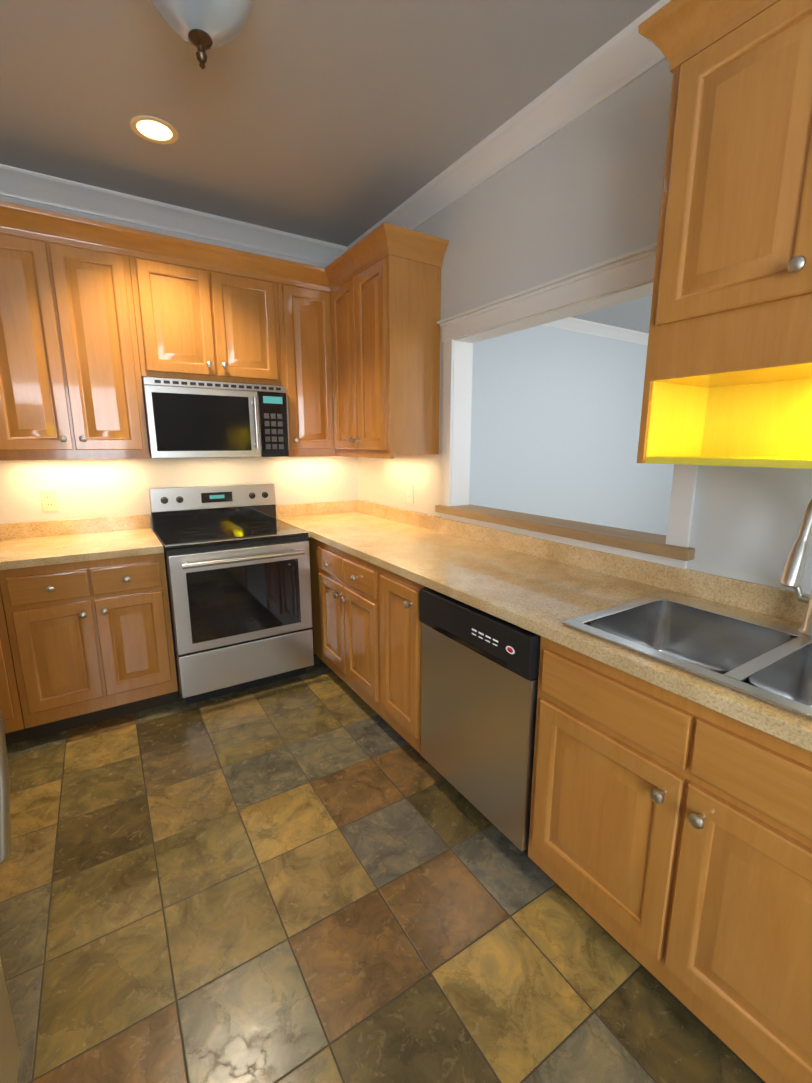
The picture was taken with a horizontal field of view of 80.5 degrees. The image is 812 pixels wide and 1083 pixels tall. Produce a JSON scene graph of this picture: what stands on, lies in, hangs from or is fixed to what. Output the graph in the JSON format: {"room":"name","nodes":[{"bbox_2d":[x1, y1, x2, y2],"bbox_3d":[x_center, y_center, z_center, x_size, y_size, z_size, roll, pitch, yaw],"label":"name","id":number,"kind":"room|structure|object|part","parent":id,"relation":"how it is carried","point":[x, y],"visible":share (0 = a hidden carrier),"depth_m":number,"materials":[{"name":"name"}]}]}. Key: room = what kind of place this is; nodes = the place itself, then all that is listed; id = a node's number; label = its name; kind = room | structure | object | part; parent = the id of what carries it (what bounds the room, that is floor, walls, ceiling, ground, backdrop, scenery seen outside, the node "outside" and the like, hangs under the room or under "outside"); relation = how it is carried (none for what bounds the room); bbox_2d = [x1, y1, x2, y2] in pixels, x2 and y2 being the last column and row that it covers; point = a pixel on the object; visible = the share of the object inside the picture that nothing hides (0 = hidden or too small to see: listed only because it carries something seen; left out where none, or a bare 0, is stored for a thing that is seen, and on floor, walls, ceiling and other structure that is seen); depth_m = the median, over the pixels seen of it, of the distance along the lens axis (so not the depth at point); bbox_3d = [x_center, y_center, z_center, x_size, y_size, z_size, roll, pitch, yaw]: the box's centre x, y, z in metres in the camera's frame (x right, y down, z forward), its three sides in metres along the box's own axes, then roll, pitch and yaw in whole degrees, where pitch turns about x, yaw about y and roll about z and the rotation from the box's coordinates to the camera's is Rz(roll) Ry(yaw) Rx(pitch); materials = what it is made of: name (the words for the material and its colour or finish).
{"room":"kitchen","nodes":[
{"label":"kitchen","id":0,"kind":"room"},
{"bbox_2d":[0,195,357,529],"bbox_3d":[-1.570,-0.545,2.972,3.020,2.740,0.130,-7,13,-32],"label":"wall","id":1,"kind":"structure","parent":0,"point":[88,488],"depth_m":2.89,"materials":[{"name":"white paint"}]},
{"bbox_2d":[40,490,58,511],"bbox_3d":[-1.992,-0.226,2.678,0.072,0.116,0.009,-7,13,-32],"label":"electrical outlet","id":2,"kind":"object","parent":1,"relation":"attached to","point":[49,501],"visible":1,"depth_m":2.68,"materials":[{"name":"beige plastic"}]},
{"bbox_2d":[0,233,149,459],"bbox_3d":[-1.758,-0.947,2.459,0.668,1.030,0.378,-7,13,-32],"label":"upper cabinet","id":3,"kind":"object","parent":1,"relation":"attached to","point":[70,381],"visible":1,"depth_m":2.35,"materials":[{"name":"brown wood"}]},
{"bbox_2d":[0,164,344,264],"bbox_3d":[-1.561,-1.812,2.589,2.640,0.105,0.092,-7,13,-32],"label":"crown molding","id":4,"kind":"structure","parent":1,"relation":"attached to","point":[22,184],"depth_m":2.68,"materials":[{"name":"white paint"}]},
{"bbox_2d":[129,256,281,385],"bbox_3d":[-1.153,-1.233,2.793,0.760,0.600,0.378,-7,13,-32],"label":"upper cabinet","id":5,"kind":"object","parent":1,"relation":"attached to","point":[192,323],"visible":1,"depth_m":2.65,"materials":[{"name":"brown wood"}]},
{"bbox_2d":[141,377,288,457],"bbox_3d":[-1.134,-0.718,2.866,0.756,0.418,0.445,-7,13,-32],"label":"microwave","id":6,"kind":"object","parent":5,"relation":"attached to","point":[185,418],"visible":1,"depth_m":2.70,"materials":[{"name":"grey metal"}]},
{"bbox_2d":[277,283,335,456],"bbox_3d":[-0.550,-1.098,3.211,0.665,1.030,0.378,-7,13,-32],"label":"upper cabinet","id":7,"kind":"object","parent":1,"relation":"attached to","point":[305,343],"visible":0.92,"depth_m":2.99,"materials":[{"name":"brown wood"}]},
{"bbox_2d":[0,0,659,333],"bbox_3d":[2.231,-1.860,2.311,9.020,0.100,5.660,-7,13,-32],"label":"ceiling","id":8,"kind":"structure","parent":0,"point":[346,123],"depth_m":1.84,"materials":[{"name":"grey paint"}]},
{"bbox_2d":[130,115,177,143],"bbox_3d":[-1.071,-1.751,2.043,0.184,0.008,0.184,-7,13,-32],"label":"recessed light","id":9,"kind":"object","parent":8,"relation":"in","point":[153,129],"visible":1,"depth_m":2.04,"materials":[{"name":"beige"}]},
{"bbox_2d":[151,0,251,69],"bbox_3d":[-0.538,-1.417,1.235,0.286,0.343,0.286,-7,13,-32],"label":"pendant lamp","id":10,"kind":"object","parent":8,"relation":"hanging from","point":[202,26],"visible":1,"depth_m":1.23,"materials":[{"name":"white glass"}]},
{"bbox_2d":[0,653,762,1082],"bbox_3d":[2.231,0.924,2.872,9.020,0.100,5.660,-7,13,-32],"label":"floor","id":11,"kind":"structure","parent":0,"point":[318,871],"depth_m":1.45,"materials":[{"name":"tile"}]},
{"bbox_2d":[0,711,19,1082],"bbox_3d":[-0.930,0.478,0.426,0.817,1.740,0.760,-7,13,-32],"label":"refrigerator","id":12,"kind":"object","parent":11,"relation":"on","point":[9,1056],"visible":1,"depth_m":0.94,"materials":[{"name":"grey metal"}]},
{"bbox_2d":[0,587,29,745],"bbox_3d":[-2.240,0.545,2.272,0.652,0.879,0.668,-7,13,-32],"label":"base cabinet","id":13,"kind":"object","parent":11,"relation":"on","point":[16,731],"visible":0.5,"depth_m":2.21,"materials":[{"name":"brown wood"}]},
{"bbox_2d":[0,514,163,569],"bbox_3d":[-1.964,0.014,2.356,1.318,0.125,0.647,-7,13,-32],"label":"countertop","id":14,"kind":"structure","parent":13,"relation":"on","point":[54,542],"depth_m":2.54,"materials":[{"name":"stone"}]},
{"bbox_2d":[0,553,177,738],"bbox_3d":[-1.681,0.475,2.620,0.665,0.879,0.668,-7,13,-32],"label":"base cabinet","id":15,"kind":"object","parent":11,"relation":"on","point":[91,642],"visible":0.98,"depth_m":2.36,"materials":[{"name":"brown wood"}]},
{"bbox_2d":[148,483,313,704],"bbox_3d":[-1.051,0.267,2.930,0.762,1.165,0.755,-7,13,-32],"label":"stove","id":16,"kind":"object","parent":11,"relation":"on","point":[237,564],"visible":1,"depth_m":2.72,"materials":[{"name":"grey metal"}]},
{"bbox_2d":[308,537,334,672],"bbox_3d":[-0.445,0.324,3.372,0.615,0.879,0.697,-7,13,-32],"label":"base cabinet","id":17,"kind":"object","parent":11,"relation":"on","point":[314,573],"visible":0.11,"depth_m":2.98,"materials":[{"name":"brown wood"}]},
{"bbox_2d":[276,505,307,531],"bbox_3d":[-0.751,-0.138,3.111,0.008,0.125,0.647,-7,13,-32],"label":"countertop","id":18,"kind":"structure","parent":17,"relation":"on","point":[291,516],"depth_m":3.37,"materials":[{"name":"stone"}]},
{"bbox_2d":[318,541,394,729],"bbox_3d":[-0.082,0.447,2.763,0.668,0.879,0.738,-7,13,-32],"label":"base cabinet","id":19,"kind":"object","parent":11,"relation":"on","point":[349,588],"visible":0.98,"depth_m":2.52,"materials":[{"name":"brown wood"}]},
{"bbox_2d":[380,567,436,770],"bbox_3d":[0.214,0.538,2.307,0.668,0.879,0.360,-7,13,-32],"label":"base cabinet","id":20,"kind":"object","parent":11,"relation":"on","point":[401,637],"visible":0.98,"depth_m":2.12,"materials":[{"name":"brown wood"}]},
{"bbox_2d":[420,587,540,868],"bbox_3d":[0.467,0.626,1.904,0.611,0.866,0.600,-7,13,-32],"label":"dishwasher","id":21,"kind":"object","parent":11,"relation":"on","point":[479,677],"visible":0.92,"depth_m":1.67,"materials":[{"name":"grey metal"}]},
{"bbox_2d":[528,636,811,1082],"bbox_3d":[0.878,0.745,1.281,0.668,0.879,0.900,-7,13,-32],"label":"base cabinet","id":22,"kind":"object","parent":11,"relation":"on","point":[670,844],"visible":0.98,"depth_m":1.09,"materials":[{"name":"brown wood"}]},
{"bbox_2d":[288,500,811,751],"bbox_3d":[0.402,0.099,1.935,0.652,0.125,3.909,-7,13,-32],"label":"countertop","id":23,"kind":"structure","parent":22,"relation":"on","point":[544,588],"depth_m":1.75,"materials":[{"name":"stone"}]},
{"bbox_2d":[562,593,811,719],"bbox_3d":[0.885,0.367,1.169,0.513,0.196,0.846,-7,13,-32],"label":"sink","id":24,"kind":"object","parent":23,"relation":"in","point":[767,661],"visible":0.5,"depth_m":1.38,"materials":[{"name":"metal"}]},
{"bbox_2d":[780,499,811,636],"bbox_3d":[0.991,0.061,1.197,0.274,0.392,0.102,-7,13,-32],"label":"faucet","id":25,"kind":"object","parent":23,"relation":"on","point":[793,571],"visible":1,"depth_m":1.12,"materials":[{"name":"silver metal"}]},
{"bbox_2d":[469,325,673,534],"bbox_3d":[2.023,-1.089,5.673,6.000,2.740,0.130,-7,13,-32],"label":"wall","id":26,"kind":"structure","parent":0,"point":[555,420],"depth_m":5.39,"materials":[{"name":"white paint"}]},
{"bbox_2d":[541,317,648,344],"bbox_3d":[2.028,-2.355,5.287,5.870,0.105,0.092,-7,13,-32],"label":"crown molding","id":27,"kind":"structure","parent":26,"relation":"attached to","point":[595,328],"depth_m":5.31,"materials":[{"name":"white paint"}]},
{"bbox_2d":[357,59,811,593],"bbox_3d":[1.025,-0.270,1.609,0.130,2.740,5.000,-7,13,-32],"label":"wall","id":28,"kind":"structure","parent":0,"point":[583,191],"depth_m":1.80,"materials":[{"name":"white paint"}]},
{"bbox_2d":[0,201,448,291],"bbox_3d":[-1.147,-1.438,2.116,2.752,0.110,0.786,-7,13,-32],"label":"crown molding","id":29,"kind":"structure","parent":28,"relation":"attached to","point":[381,241],"depth_m":2.46,"materials":[{"name":"brown wood"}]},
{"bbox_2d":[330,255,440,458],"bbox_3d":[-0.162,-1.030,2.875,0.378,1.030,0.718,-7,13,-32],"label":"upper cabinet","id":30,"kind":"object","parent":28,"relation":"attached to","point":[385,326],"visible":0.98,"depth_m":2.63,"materials":[{"name":"brown wood"}]},
{"bbox_2d":[407,484,412,502],"bbox_3d":[0.025,-0.305,3.075,0.009,0.116,0.072,-7,13,-32],"label":"outlet","id":31,"kind":"object","parent":28,"relation":"attached to","point":[409,493],"visible":1,"depth_m":3.07,"materials":[{"name":"white plastic"}]},
{"bbox_2d":[344,0,670,251],"bbox_3d":[0.932,-1.550,1.291,0.092,0.105,5.000,-7,13,-32],"label":"crown molding","id":32,"kind":"structure","parent":28,"relation":"attached to","point":[625,57],"depth_m":1.90,"materials":[{"name":"white paint"}]},
{"bbox_2d":[435,504,694,560],"bbox_3d":[0.637,-0.083,2.247,0.195,0.040,1.440,-7,13,-32],"label":"sill","id":33,"kind":"structure","parent":28,"relation":"attached to","point":[645,542],"depth_m":2.01,"materials":[{"name":"beige stone"}]},
{"bbox_2d":[437,242,698,568],"bbox_3d":[0.630,-0.550,2.148,0.172,1.085,1.460,-7,13,-32],"label":"trim","id":34,"kind":"structure","parent":28,"relation":"attached to","point":[625,277],"depth_m":2.09,"materials":[{"name":"white"}]},
{"bbox_2d":[637,0,811,468],"bbox_3d":[1.083,-0.695,0.930,0.391,1.100,1.216,-7,13,-32],"label":"upper cabinet","id":35,"kind":"object","parent":28,"relation":"attached to","point":[728,376],"depth_m":1.16,"materials":[{"name":"brown wood"}]},
{"bbox_3d":[1.083,-1.180,0.832,0.391,0.110,1.216,-7,13,-32],"label":"wall cabinet","id":36,"kind":"part","parent":35,"relation":"part of","materials":[{"name":"brown wood"}]}
]}

